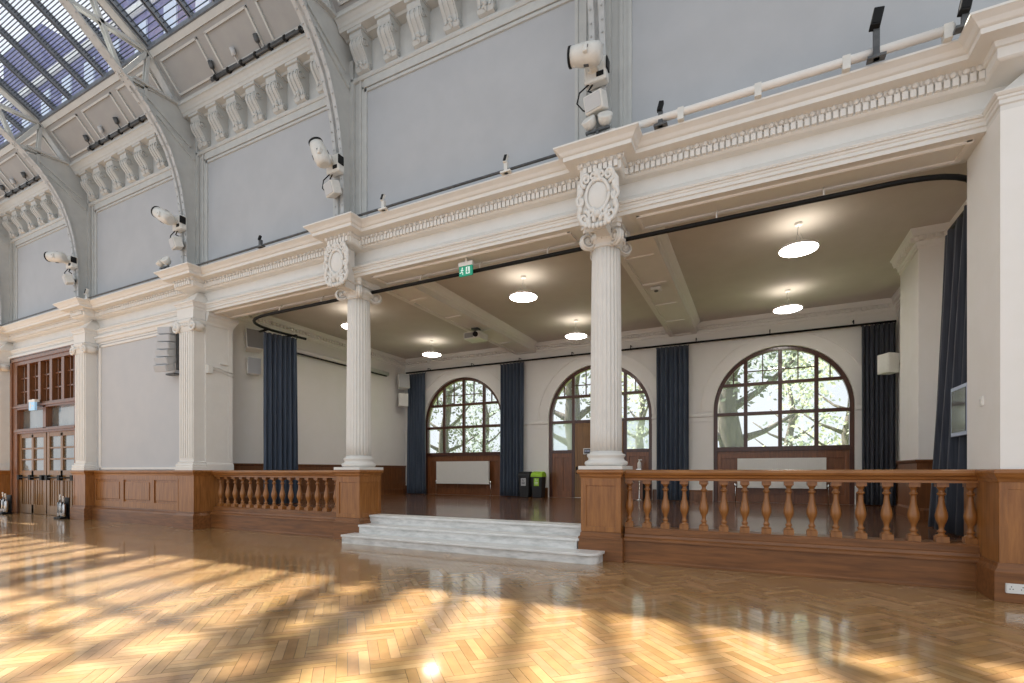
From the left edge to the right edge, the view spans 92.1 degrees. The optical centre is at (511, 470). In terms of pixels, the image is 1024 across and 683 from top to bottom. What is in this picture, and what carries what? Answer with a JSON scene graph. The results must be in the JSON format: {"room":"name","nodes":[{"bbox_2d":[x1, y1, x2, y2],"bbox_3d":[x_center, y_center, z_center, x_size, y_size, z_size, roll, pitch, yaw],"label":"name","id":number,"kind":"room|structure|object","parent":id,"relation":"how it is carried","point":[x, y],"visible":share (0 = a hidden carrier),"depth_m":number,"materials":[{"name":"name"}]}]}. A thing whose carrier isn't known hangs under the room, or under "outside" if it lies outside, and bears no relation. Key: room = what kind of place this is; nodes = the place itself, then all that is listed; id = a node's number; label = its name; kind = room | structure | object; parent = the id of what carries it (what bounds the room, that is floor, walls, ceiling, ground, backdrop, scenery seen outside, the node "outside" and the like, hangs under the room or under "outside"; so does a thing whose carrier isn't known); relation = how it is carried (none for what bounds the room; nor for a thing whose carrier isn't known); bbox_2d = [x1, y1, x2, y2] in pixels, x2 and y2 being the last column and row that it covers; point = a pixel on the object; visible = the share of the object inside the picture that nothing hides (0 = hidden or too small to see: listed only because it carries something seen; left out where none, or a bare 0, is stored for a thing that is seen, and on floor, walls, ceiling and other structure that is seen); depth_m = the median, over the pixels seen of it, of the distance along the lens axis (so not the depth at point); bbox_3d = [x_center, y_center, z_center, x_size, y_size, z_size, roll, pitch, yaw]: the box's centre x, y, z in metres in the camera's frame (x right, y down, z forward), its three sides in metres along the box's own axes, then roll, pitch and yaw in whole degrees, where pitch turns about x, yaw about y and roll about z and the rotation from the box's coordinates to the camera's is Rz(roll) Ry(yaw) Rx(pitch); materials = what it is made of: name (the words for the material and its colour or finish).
{"room":"ballroom hall","nodes":[
{"label":"ballroom hall","id":0,"kind":"room"},
{"bbox_2d":[0,0,358,200],"bbox_3d":[-3.202,-9.185,9.274,42.000,0.890,1.010,0,0,26],"label":"ceiling panels","id":1,"kind":"object","parent":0,"point":[187,67],"depth_m":11.21,"materials":[{"name":"grey paint"}]},
{"bbox_2d":[232,321,404,465],"bbox_3d":[-6.161,-1.700,16.456,0.400,6.200,7.630,0,0,26],"label":"wall","id":2,"kind":"structure","parent":0,"point":[321,385],"depth_m":15.88,"materials":[{"name":"paint"}]},
{"bbox_2d":[206,312,238,469],"bbox_3d":[-7.507,-1.955,12.552,0.610,3.870,0.780,0,0,26],"label":"trim","id":3,"kind":"structure","parent":2,"relation":"attached to","point":[212,319],"depth_m":12.63,"materials":[{"name":"paint"}]},
{"bbox_2d":[244,328,262,352],"bbox_3d":[-7.118,-3.580,13.575,0.544,0.605,0.520,0,0,26],"label":"wall speaker","id":4,"kind":"object","parent":2,"relation":"attached to","point":[253,338],"visible":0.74,"depth_m":13.47,"materials":[{"name":"white plastic"}]},
{"bbox_2d":[246,356,260,375],"bbox_3d":[-7.177,-2.880,13.652,0.357,0.460,0.412,0,0,-44],"label":"wall speaker","id":5,"kind":"object","parent":2,"relation":"attached to","point":[253,365],"visible":1,"depth_m":13.50,"materials":[{"name":"white plastic"}]},
{"bbox_2d":[224,463,405,503],"bbox_3d":[-5.955,0.345,16.354,0.070,1.110,7.630,0,0,26],"label":"baseboard","id":6,"kind":"structure","parent":2,"relation":"attached to","point":[393,479],"depth_m":15.81,"materials":[{"name":"brown wood"}]},
{"bbox_2d":[297,348,388,376],"bbox_3d":[-5.814,-3.658,16.468,0.219,0.205,4.900,0,0,26],"label":"projection screen","id":7,"kind":"object","parent":2,"relation":"attached to","point":[302,352],"visible":0.66,"depth_m":16.05,"materials":[{"name":"white plastic"}]},
{"bbox_2d":[0,513,1023,682],"bbox_3d":[-5.731,1.410,4.194,42.000,0.020,14.400,0,0,26],"label":"floor","id":8,"kind":"structure","parent":0,"point":[82,601],"depth_m":4.60,"materials":[{"name":"brown wood"}]},
{"bbox_2d":[0,470,9,499],"bbox_3d":[-17.494,0.690,16.916,0.820,1.420,0.410,0,0,26],"label":"pedestal","id":9,"kind":"object","parent":8,"relation":"on","point":[4,474],"visible":0.45,"depth_m":16.74,"materials":[{"name":"brown wood"}]},
{"bbox_2d":[0,355,9,469],"bbox_3d":[-17.512,-1.960,16.880,0.894,3.880,0.390,0,0,26],"label":"pilaster","id":10,"kind":"object","parent":9,"relation":"on","point":[4,361],"visible":0.91,"depth_m":16.78,"materials":[{"name":"paint"}]},
{"bbox_2d":[54,495,69,518],"bbox_3d":[-13.209,1.043,14.509,0.397,0.714,0.260,0,0,26],"label":"stand","id":11,"kind":"object","parent":8,"relation":"on","point":[63,508],"visible":0.95,"depth_m":14.46,"materials":[{"name":"black metal"}]},
{"bbox_2d":[70,470,94,519],"bbox_3d":[-12.436,0.690,14.398,0.820,1.420,0.410,0,0,26],"label":"pedestal","id":12,"kind":"object","parent":8,"relation":"on","point":[83,480],"visible":0.86,"depth_m":14.21,"materials":[{"name":"brown wood"}]},
{"bbox_2d":[69,335,97,469],"bbox_3d":[-12.454,-1.960,14.362,0.894,3.880,0.390,0,0,26],"label":"pilaster","id":13,"kind":"object","parent":12,"relation":"on","point":[84,348],"visible":1,"depth_m":14.27,"materials":[{"name":"paint"}]},
{"bbox_2d":[173,470,223,529],"bbox_3d":[-7.782,0.690,12.303,0.820,1.420,0.810,0,0,26],"label":"pedestal","id":14,"kind":"object","parent":8,"relation":"on","point":[196,490],"visible":0.78,"depth_m":12.01,"materials":[{"name":"brown wood"}]},
{"bbox_2d":[172,309,206,469],"bbox_3d":[-7.889,-1.960,12.088,0.894,3.880,0.390,0,0,26],"label":"pilaster","id":15,"kind":"object","parent":14,"relation":"on","point":[190,325],"visible":1,"depth_m":11.99,"materials":[{"name":"paint"}]},
{"bbox_2d":[210,470,335,537],"bbox_3d":[-5.447,0.691,11.373,4.210,1.418,0.395,0,0,26],"label":"balustrade","id":16,"kind":"object","parent":8,"relation":"on","point":[317,521],"visible":0.95,"depth_m":11.22,"materials":[{"name":"brown wood"}]},
{"bbox_2d":[332,470,383,539],"bbox_3d":[-3.209,0.688,10.336,0.750,1.424,0.735,0,0,26],"label":"pedestal","id":17,"kind":"object","parent":8,"relation":"on","point":[358,492],"visible":0.85,"depth_m":10.10,"materials":[{"name":"brown wood"}]},
{"bbox_2d":[323,241,382,469],"bbox_3d":[-3.284,-2.263,10.168,0.736,4.476,1.120,0,0,24],"label":"fluted column","id":18,"kind":"structure","parent":17,"relation":"on","point":[339,260],"depth_m":10.12,"materials":[{"name":"paint"}]},
{"bbox_2d":[341,514,604,564],"bbox_3d":[-0.799,1.150,8.891,5.124,0.500,1.034,0,0,26],"label":"marble steps","id":19,"kind":"structure","parent":8,"relation":"on","point":[532,540],"depth_m":8.63,"materials":[{"name":"white stone"}]},
{"bbox_2d":[576,469,628,562],"bbox_3d":[1.517,0.688,7.983,0.750,1.424,0.735,0,0,26],"label":"pedestal","id":20,"kind":"object","parent":8,"relation":"on","point":[604,493],"visible":0.87,"depth_m":7.69,"materials":[{"name":"brown wood"}]},
{"bbox_2d":[575,166,632,469],"bbox_3d":[1.442,-2.263,7.815,0.736,4.476,1.120,0,0,24],"label":"fluted column","id":21,"kind":"structure","parent":20,"relation":"on","point":[603,232],"depth_m":7.77,"materials":[{"name":"paint"}]},
{"bbox_2d":[624,469,980,590],"bbox_3d":[3.673,0.691,6.832,4.214,1.418,0.395,0,0,26],"label":"balustrade","id":22,"kind":"object","parent":8,"relation":"on","point":[939,562],"visible":1,"depth_m":6.52,"materials":[{"name":"brown wood"}]},
{"bbox_2d":[964,469,1023,603],"bbox_3d":[7.071,0.690,4.969,3.690,1.420,1.080,0,0,26],"label":"pedestal","id":23,"kind":"object","parent":8,"relation":"on","point":[999,497],"visible":0.69,"depth_m":5.32,"materials":[{"name":"brown wood"}]},
{"bbox_2d":[967,105,1023,468],"bbox_3d":[7.136,-1.960,4.965,3.650,3.880,0.950,0,0,26],"label":"wall pier","id":24,"kind":"object","parent":23,"relation":"on","point":[995,167],"visible":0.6,"depth_m":5.48,"materials":[{"name":"paint"}]},
{"bbox_2d":[951,382,966,436],"bbox_3d":[5.948,-0.805,6.495,0.140,0.670,0.810,0,0,26],"label":"wall monitor","id":25,"kind":"object","parent":24,"relation":"attached to","point":[959,393],"visible":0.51,"depth_m":6.55,"materials":[{"name":"grey metal"}]},
{"bbox_2d":[18,0,1008,469],"bbox_3d":[-2.767,-3.700,10.147,42.000,10.200,0.700,0,0,26],"label":"wall","id":26,"kind":"structure","parent":0,"point":[454,119],"depth_m":8.92,"materials":[{"name":"grey paint"}]},
{"bbox_2d":[0,180,62,242],"bbox_3d":[-14.878,-8.255,15.496,5.030,1.010,0.520,0,0,26],"label":"frieze","id":27,"kind":"object","parent":26,"relation":"attached to","point":[34,208],"visible":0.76,"depth_m":15.72,"materials":[{"name":"paint"}]},
{"bbox_2d":[10,344,74,515],"bbox_3d":[-14.849,-1.160,15.834,4.800,5.320,0.330,0,0,26],"label":"door","id":28,"kind":"structure","parent":26,"relation":"in","point":[42,440],"depth_m":15.92,"materials":[{"name":"brown wood"}]},
{"bbox_2d":[8,318,177,469],"bbox_3d":[-14.845,-1.965,15.731,15.400,3.850,0.090,0,0,26],"label":"trim","id":29,"kind":"structure","parent":26,"relation":"attached to","point":[146,329],"depth_m":13.86,"materials":[{"name":"paint"}]},
{"bbox_2d":[69,120,169,206],"bbox_3d":[-10.245,-8.255,13.189,5.080,1.010,0.520,0,0,26],"label":"cornice","id":30,"kind":"structure","parent":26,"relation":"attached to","point":[137,155],"depth_m":13.31,"materials":[{"name":"paint"}]},
{"bbox_2d":[82,115,146,150],"bbox_3d":[-10.191,-8.898,12.738,3.200,0.297,0.279,0,0,26],"label":"bar","id":31,"kind":"object","parent":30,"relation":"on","point":[141,119],"visible":0.92,"depth_m":12.89,"materials":[{"name":"grey metal"}]},
{"bbox_2d":[92,470,175,525],"bbox_3d":[-10.120,0.690,13.328,4.400,1.420,0.160,0,0,26],"label":"wainscot","id":32,"kind":"structure","parent":26,"relation":"attached to","point":[128,496],"depth_m":13.32,"materials":[{"name":"brown wood"}]},
{"bbox_2d":[153,327,178,375],"bbox_3d":[-8.648,-3.019,12.435,0.487,1.179,0.444,0,0,10],"label":"array","id":33,"kind":"object","parent":26,"relation":"attached to","point":[167,343],"visible":0.94,"depth_m":12.31,"materials":[{"name":"grey paint"}]},
{"bbox_2d":[0,0,361,201],"bbox_3d":[-8.164,-9.125,11.569,20.470,0.823,0.740,0,0,26],"label":"trim","id":34,"kind":"structure","parent":26,"relation":"attached to","point":[223,6],"depth_m":11.46,"materials":[{"name":"paint"}]},
{"bbox_2d":[205,324,231,462],"bbox_3d":[-7.653,-1.960,12.563,0.660,3.880,0.670,0,0,26],"label":"wall","id":35,"kind":"structure","parent":26,"relation":"attached to","point":[216,339],"depth_m":12.35,"materials":[{"name":"paint"}]},
{"bbox_2d":[177,33,324,156],"bbox_3d":[-5.640,-8.255,10.896,4.970,1.010,0.520,0,0,26],"label":"cornice","id":36,"kind":"structure","parent":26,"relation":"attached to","point":[285,80],"depth_m":10.91,"materials":[{"name":"paint"}]},
{"bbox_2d":[207,25,304,81],"bbox_3d":[-5.446,-8.898,10.376,3.000,0.297,0.279,0,0,26],"label":"bar","id":37,"kind":"object","parent":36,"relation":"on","point":[285,37],"visible":1,"depth_m":10.43,"materials":[{"name":"grey metal"}]},
{"bbox_2d":[13,0,631,322],"bbox_3d":[-5.783,-6.300,11.236,26.070,3.000,0.060,0,0,26],"label":"trim","id":38,"kind":"structure","parent":26,"relation":"attached to","point":[621,9],"depth_m":9.70,"materials":[{"name":"paint"}]},
{"bbox_2d":[334,0,534,84],"bbox_3d":[-1.020,-8.255,8.596,5.110,1.010,0.520,0,0,26],"label":"cornice","id":39,"kind":"structure","parent":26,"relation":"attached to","point":[380,35],"depth_m":9.15,"materials":[{"name":"paint"}]},
{"bbox_2d":[0,0,1023,356],"bbox_3d":[-6.515,-4.370,11.594,34.000,0.940,1.350,0,0,26],"label":"entablature","id":40,"kind":"object","parent":26,"relation":"on","point":[951,92],"visible":0.95,"depth_m":7.23,"materials":[{"name":"paint"}]},
{"bbox_2d":[0,217,12,325],"bbox_3d":[-18.614,-8.745,13.768,0.260,7.890,6.904,0,0,26],"label":"roof truss","id":41,"kind":"object","parent":40,"relation":"on","point":[6,247],"visible":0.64,"depth_m":16.70,"materials":[{"name":"metal"}]},
{"bbox_2d":[0,85,90,298],"bbox_3d":[-14.004,-8.745,11.473,0.260,7.890,6.904,0,0,26],"label":"roof truss","id":42,"kind":"object","parent":40,"relation":"on","point":[60,179],"visible":0.91,"depth_m":14.00,"materials":[{"name":"metal"}]},
{"bbox_2d":[0,93,34,149],"bbox_3d":[-16.535,-11.142,12.166,4.980,3.265,5.898,0,0,26],"label":"skylight","id":43,"kind":"object","parent":42,"relation":"attached to","point":[8,117],"visible":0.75,"depth_m":13.77,"materials":[{"name":"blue glass"}]},
{"bbox_2d":[44,251,77,273],"bbox_3d":[-12.806,-5.804,14.040,0.522,0.769,0.680,0,0,26],"label":"light","id":44,"kind":"object","parent":42,"relation":"attached to","point":[71,262],"visible":0.98,"depth_m":13.93,"materials":[{"name":"white metal"}]},
{"bbox_2d":[0,0,140,122],"bbox_3d":[-11.903,-11.142,9.860,5.030,3.265,5.898,0,0,26],"label":"skylight","id":45,"kind":"object","parent":42,"relation":"attached to","point":[48,15],"visible":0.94,"depth_m":11.84,"materials":[{"name":"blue glass"}]},
{"bbox_2d":[58,0,198,264],"bbox_3d":[-9.349,-8.745,9.155,0.260,7.890,6.904,0,0,26],"label":"roof truss","id":46,"kind":"object","parent":40,"relation":"on","point":[173,131],"visible":0.88,"depth_m":11.51,"materials":[{"name":"metal"}]},
{"bbox_2d":[107,0,223,50],"bbox_3d":[-7.297,-11.142,7.567,4.920,3.265,5.898,0,0,26],"label":"skylight","id":47,"kind":"object","parent":46,"relation":"on","point":[116,5],"visible":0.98,"depth_m":10.58,"materials":[{"name":"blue glass"}]},
{"bbox_2d":[151,206,186,237],"bbox_3d":[-8.140,-5.805,11.742,0.520,0.851,0.635,0,0,26],"label":"light","id":48,"kind":"object","parent":46,"relation":"attached to","point":[179,222],"visible":0.94,"depth_m":11.60,"materials":[{"name":"white metal"}]},
{"bbox_2d":[0,154,556,325],"bbox_3d":[-8.640,-4.860,12.262,21.600,0.058,0.054,0,0,26],"label":"dentil molding","id":49,"kind":"structure","parent":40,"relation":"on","point":[552,155],"depth_m":9.26,"materials":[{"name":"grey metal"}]},
{"bbox_2d":[291,0,354,215],"bbox_3d":[-4.793,-8.745,6.886,0.260,7.890,6.904,0,0,26],"label":"rib","id":50,"kind":"object","parent":40,"relation":"on","point":[332,55],"visible":0.78,"depth_m":9.60,"materials":[{"name":"paint"}]},
{"bbox_2d":[308,137,343,189],"bbox_3d":[-3.563,-5.826,9.468,0.480,0.891,0.625,0,0,26],"label":"light","id":51,"kind":"object","parent":50,"relation":"attached to","point":[334,164],"visible":0.95,"depth_m":9.33,"materials":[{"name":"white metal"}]},
{"bbox_2d":[323,179,341,198],"bbox_3d":[-3.436,-5.435,9.554,0.300,0.275,0.330,0,0,40],"label":"junction box","id":52,"kind":"object","parent":50,"relation":"attached to","point":[332,188],"visible":1,"depth_m":9.45,"materials":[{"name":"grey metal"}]},
{"bbox_2d":[581,110,612,135],"bbox_3d":[1.243,-5.027,7.207,0.470,0.413,0.208,0,0,26],"label":"spotlight","id":53,"kind":"object","parent":40,"relation":"on","point":[604,117],"visible":0.95,"depth_m":7.17,"materials":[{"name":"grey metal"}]},
{"bbox_2d":[587,0,611,135],"bbox_3d":[-0.111,-8.745,4.555,0.260,7.890,6.904,0,0,26],"label":"roof truss","id":54,"kind":"object","parent":40,"relation":"on","point":[599,11],"visible":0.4,"depth_m":7.33,"materials":[{"name":"metal"}]},
{"bbox_2d":[567,40,609,111],"bbox_3d":[1.106,-5.685,7.143,0.508,0.771,0.626,0,0,26],"label":"light","id":55,"kind":"object","parent":54,"relation":"attached to","point":[588,55],"visible":1,"depth_m":7.02,"materials":[{"name":"white metal"}]},
{"bbox_2d":[583,88,608,115],"bbox_3d":[1.245,-5.355,7.223,0.300,0.275,0.330,0,0,40],"label":"lamp","id":56,"kind":"object","parent":54,"relation":"attached to","point":[596,102],"visible":0.9,"depth_m":7.12,"materials":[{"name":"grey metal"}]},
{"bbox_2d":[252,174,966,339],"bbox_3d":[-0.173,-3.786,9.982,14.600,0.224,1.990,0,0,26],"label":"track","id":57,"kind":"object","parent":40,"relation":"hanging from","point":[958,177],"visible":0.78,"depth_m":7.46,"materials":[{"name":"black metal"}]},
{"bbox_2d":[263,331,297,503],"bbox_3d":[-6.250,-1.396,13.340,0.258,4.552,0.927,0,0,40],"label":"curtain","id":58,"kind":"object","parent":57,"relation":"hanging from","point":[280,406],"visible":0.85,"depth_m":13.27,"materials":[{"name":"blue fabric"}]},
{"bbox_2d":[928,205,966,535],"bbox_3d":[6.455,-1.396,7.260,0.383,4.552,1.676,0,0,26],"label":"curtain","id":59,"kind":"object","parent":57,"relation":"hanging from","point":[949,452],"visible":0.71,"depth_m":7.17,"materials":[{"name":"blue fabric"}]},
{"bbox_2d":[609,21,955,129],"bbox_3d":[3.026,-4.905,6.458,4.260,0.170,0.100,0,0,26],"label":"pipe","id":60,"kind":"object","parent":40,"relation":"on","point":[945,32],"visible":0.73,"depth_m":6.12,"materials":[{"name":"white metal"}]},
{"bbox_2d":[866,6,886,64],"bbox_3d":[4.257,-5.111,5.768,0.180,0.582,0.138,0,0,26],"label":"spotlight","id":61,"kind":"object","parent":60,"relation":"on","point":[877,15],"visible":1,"depth_m":5.75,"materials":[{"name":"grey metal"}]},
{"bbox_2d":[953,0,972,34],"bbox_3d":[4.930,-5.005,5.368,0.180,0.371,0.134,0,0,26],"label":"spotlight","id":62,"kind":"object","parent":40,"relation":"on","point":[965,6],"visible":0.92,"depth_m":5.36,"materials":[{"name":"grey metal"}]},
{"bbox_2d":[214,139,973,318],"bbox_3d":[-0.865,-3.890,9.200,14.290,0.040,0.460,0,0,26],"label":"trim","id":63,"kind":"structure","parent":26,"relation":"attached to","point":[966,144],"depth_m":7.33,"materials":[{"name":"paint"}]},
{"bbox_2d":[235,200,966,368],"bbox_3d":[1.101,-4.265,12.812,15.890,0.370,7.720,0,0,26],"label":"crown molding","id":64,"kind":"structure","parent":26,"relation":"attached to","point":[930,236],"depth_m":14.31,"materials":[{"name":"paint"}]},
{"bbox_2d":[247,494,963,540],"bbox_3d":[1.097,1.050,12.803,16.450,0.300,8.300,0,0,26],"label":"floor","id":65,"kind":"structure","parent":0,"point":[546,509],"depth_m":10.71,"materials":[{"name":"brown wood"}]},
{"bbox_2d":[435,461,490,495],"bbox_3d":[-1.812,0.270,18.482,2.444,1.260,0.286,0,0,26],"label":"radiator","id":66,"kind":"object","parent":65,"relation":"on","point":[447,472],"visible":1,"depth_m":18.32,"materials":[{"name":"metal"}]},
{"bbox_2d":[518,471,531,497],"bbox_3d":[0.468,0.458,16.913,0.419,0.885,0.400,0,0,26],"label":"recycling bin","id":67,"kind":"object","parent":65,"relation":"on","point":[524,477],"visible":0.89,"depth_m":16.77,"materials":[{"name":"black plastic"}]},
{"bbox_2d":[531,471,545,497],"bbox_3d":[0.898,0.458,16.700,0.419,0.885,0.400,0,0,26],"label":"recycling bin","id":68,"kind":"object","parent":65,"relation":"on","point":[538,478],"visible":1,"depth_m":16.56,"materials":[{"name":"black plastic"}]},
{"bbox_2d":[734,458,829,504],"bbox_3d":[7.511,0.270,13.840,2.334,1.260,0.286,0,0,26],"label":"radiator","id":69,"kind":"object","parent":65,"relation":"on","point":[742,463],"visible":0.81,"depth_m":13.70,"materials":[{"name":"metal"}]},
{"bbox_2d":[262,161,966,358],"bbox_3d":[1.186,-4.620,12.982,16.650,0.360,8.100,0,0,26],"label":"ceiling","id":70,"kind":"structure","parent":0,"point":[731,268],"depth_m":11.34,"materials":[{"name":"paint"}]},
{"bbox_2d":[380,277,536,354],"bbox_3d":[-1.208,-4.290,13.951,1.040,0.340,7.660,0,0,26],"label":"ceiling beam","id":71,"kind":"structure","parent":70,"relation":"attached to","point":[433,298],"depth_m":13.19,"materials":[{"name":"paint"}]},
{"bbox_2d":[464,327,487,342],"bbox_3d":[-1.066,-3.978,14.348,0.540,0.355,0.562,0,0,26],"label":"projector","id":72,"kind":"object","parent":71,"relation":"attached to","point":[476,336],"visible":1,"depth_m":14.23,"materials":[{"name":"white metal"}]},
{"bbox_2d":[509,275,537,301],"bbox_3d":[0.259,-4.197,11.266,0.650,0.485,0.650,0,0,26],"label":"pendant lamp","id":73,"kind":"object","parent":70,"relation":"hanging from","point":[524,295],"visible":1,"depth_m":11.19,"materials":[{"name":"white plastic"}]},
{"bbox_2d":[510,292,536,301],"bbox_3d":[0.259,-3.958,11.266,0.610,0.008,0.610,0,0,26],"label":"diffuser","id":74,"kind":"object","parent":73,"relation":"attached to","point":[515,296],"depth_m":11.19,"materials":[{"name":"white plastic"}]},
{"bbox_2d":[620,227,699,336],"bbox_3d":[3.500,-4.290,11.607,1.040,0.340,7.660,0,0,26],"label":"ceiling beam","id":75,"kind":"structure","parent":70,"relation":"attached to","point":[652,261],"depth_m":10.86,"materials":[{"name":"paint"}]},
{"bbox_2d":[778,221,819,256],"bbox_3d":[5.128,-4.197,8.841,0.650,0.485,0.650,0,0,26],"label":"pendant lamp","id":76,"kind":"object","parent":70,"relation":"hanging from","point":[797,248],"visible":1,"depth_m":8.78,"materials":[{"name":"white glass"}]},
{"bbox_2d":[779,242,818,256],"bbox_3d":[5.128,-3.958,8.841,0.610,0.008,0.610,0,0,26],"label":"diffuser","id":77,"kind":"object","parent":76,"relation":"attached to","point":[792,249],"depth_m":8.81,"materials":[{"name":"white plastic"}]},
{"bbox_2d":[405,313,896,505],"bbox_3d":[2.902,-1.700,16.429,16.650,6.200,0.400,0,0,26],"label":"wall","id":78,"kind":"structure","parent":0,"point":[703,357],"depth_m":14.95,"materials":[{"name":"paint"}]},
{"bbox_2d":[426,377,499,495],"bbox_3d":[-1.822,-1.312,18.686,3.490,4.425,0.170,0,0,26],"label":"window","id":79,"kind":"structure","parent":78,"relation":"in","point":[432,487],"depth_m":18.67,"materials":[{"name":"brown wood"}]},
{"bbox_2d":[549,366,651,499],"bbox_3d":[2.879,-1.312,16.362,3.490,4.425,0.140,0,0,26],"label":"window","id":80,"kind":"structure","parent":78,"relation":"in","point":[561,462],"depth_m":16.70,"materials":[{"name":"brown wood"}]},
{"bbox_2d":[575,421,623,496],"bbox_3d":[2.856,-0.360,16.316,1.640,2.500,0.143,0,0,26],"label":"door","id":81,"kind":"structure","parent":80,"relation":"attached to","point":[582,430],"depth_m":16.61,"materials":[{"name":"brown wood"}]},
{"bbox_2d":[405,485,893,505],"bbox_3d":[2.808,0.735,16.241,15.850,0.330,0.040,0,0,26],"label":"baseboard","id":82,"kind":"structure","parent":78,"relation":"attached to","point":[694,495],"depth_m":14.88,"materials":[{"name":"brown wood"}]},
{"bbox_2d":[404,329,896,433],"bbox_3d":[2.804,-2.717,16.232,15.850,2.475,0.060,0,0,26],"label":"trim","id":83,"kind":"structure","parent":78,"relation":"attached to","point":[844,357],"depth_m":14.73,"materials":[{"name":"paint"}]},
{"bbox_2d":[406,320,895,373],"bbox_3d":[2.833,-3.882,16.122,15.600,0.184,0.210,0,0,26],"label":"track","id":84,"kind":"object","parent":78,"relation":"attached to","point":[890,321],"visible":0.95,"depth_m":14.79,"materials":[{"name":"black metal"}]},
{"bbox_2d":[407,372,425,493],"bbox_3d":[-3.718,-1.466,19.297,0.838,4.692,0.212,0,0,21],"label":"curtain","id":85,"kind":"object","parent":84,"relation":"hanging from","point":[416,413],"visible":0.97,"depth_m":19.27,"materials":[{"name":"blue fabric"}]},
{"bbox_2d":[500,362,523,495],"bbox_3d":[0.000,-1.466,17.466,0.951,4.692,0.227,0,0,26],"label":"curtain","id":86,"kind":"object","parent":84,"relation":"hanging from","point":[511,375],"visible":0.96,"depth_m":17.44,"materials":[{"name":"blue fabric"}]},
{"bbox_2d":[656,344,688,499],"bbox_3d":[4.881,-1.456,15.029,0.961,4.672,0.241,0,0,26],"label":"curtain","id":87,"kind":"object","parent":84,"relation":"hanging from","point":[672,363],"visible":0.88,"depth_m":15.01,"materials":[{"name":"blue fabric"}]},
{"bbox_2d":[861,322,895,505],"bbox_3d":[9.443,-1.456,12.738,0.730,4.672,0.216,0,0,23],"label":"curtain","id":88,"kind":"object","parent":84,"relation":"hanging from","point":[878,391],"visible":0.86,"depth_m":12.75,"materials":[{"name":"blue fabric"}]},
{"bbox_2d":[714,346,854,504],"bbox_3d":[7.595,-1.312,13.997,3.490,4.425,0.170,0,0,26],"label":"window","id":89,"kind":"structure","parent":78,"relation":"in","point":[838,457],"depth_m":13.87,"materials":[{"name":"brown wood"}]},
{"bbox_2d":[897,309,899,460],"bbox_3d":[8.370,-1.700,9.182,0.400,6.200,7.700,0,0,26],"label":"wall","id":90,"kind":"structure","parent":0,"point":[898,312],"depth_m":12.57,"materials":[{"name":"paint"}]},
{"bbox_2d":[877,352,899,374],"bbox_3d":[9.265,-2.620,12.067,0.452,0.480,0.357,0,0,-4],"label":"wall speaker","id":91,"kind":"object","parent":90,"relation":"attached to","point":[888,363],"visible":0.98,"depth_m":11.92,"materials":[{"name":"white plastic"}]},
{"bbox_2d":[894,459,932,519],"bbox_3d":[7.918,0.345,9.407,0.620,1.110,7.700,0,0,26],"label":"wainscoting","id":92,"kind":"structure","parent":90,"relation":"attached to","point":[902,502],"depth_m":9.18,"materials":[{"name":"brown wood"}]},
{"bbox_2d":[900,246,944,460],"bbox_3d":[8.043,-1.770,9.568,0.570,5.340,1.300,0,0,26],"label":"wall","id":93,"kind":"structure","parent":0,"point":[921,281],"depth_m":9.10,"materials":[{"name":"paint"}]},
{"label":"outside","id":94,"kind":"structure","parent":0,"visible":0},
{"label":"ground","id":95,"kind":"structure","parent":94,"visible":0},
{"bbox_2d":[0,0,211,144],"bbox_3d":[-30.156,-15.350,35.347,54.500,33.500,3.600,0,0,26],"label":"sky","id":96,"kind":"structure","parent":95,"relation":"on","point":[126,3],"depth_m":33.33,"materials":[{"name":"blue"}]},
{"bbox_2d":[430,381,499,452],"bbox_3d":[-4.161,-3.893,30.479,7.615,10.638,6.682,0,0,26],"label":"tree","id":97,"kind":"object","parent":95,"relation":"on","point":[449,390],"visible":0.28,"depth_m":30.25,"materials":[{"name":"green plant"}]},
{"bbox_2d":[452,381,499,452],"bbox_3d":[-1.834,-3.287,38.988,7.267,9.353,5.838,0,0,26],"label":"tree","id":98,"kind":"object","parent":95,"relation":"on","point":[488,416],"visible":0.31,"depth_m":38.82,"materials":[{"name":"green plant"}]},
{"bbox_2d":[494,371,647,449],"bbox_3d":[2.714,-4.091,23.933,7.518,10.913,5.776,0,0,13],"label":"tree","id":99,"kind":"object","parent":95,"relation":"on","point":[579,415],"visible":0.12,"depth_m":23.42,"materials":[{"name":"green plant"}]},
{"bbox_2d":[584,372,648,448],"bbox_3d":[7.737,-3.387,30.717,7.306,9.553,5.440,0,0,26],"label":"tree","id":100,"kind":"object","parent":95,"relation":"on","point":[639,436],"visible":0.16,"depth_m":30.45,"materials":[{"name":"green plant"}]},
{"bbox_2d":[636,351,823,446],"bbox_3d":[8.243,-3.849,20.187,7.805,10.432,5.664,0,0,34],"label":"tree","id":101,"kind":"object","parent":95,"relation":"on","point":[730,434],"visible":0.15,"depth_m":19.31,"materials":[{"name":"green plant"}]},
{"bbox_2d":[739,351,843,445],"bbox_3d":[15.237,-2.947,27.096,5.611,8.669,5.071,0,0,26],"label":"tree","id":102,"kind":"object","parent":95,"relation":"on","point":[790,431],"visible":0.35,"depth_m":26.88,"materials":[{"name":"green plant"}]},
{"bbox_2d":[762,351,848,446],"bbox_3d":[14.827,-3.038,21.532,7.266,8.850,6.237,0,0,26],"label":"tree","id":103,"kind":"object","parent":95,"relation":"on","point":[844,432],"visible":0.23,"depth_m":22.36,"materials":[{"name":"green plant"}]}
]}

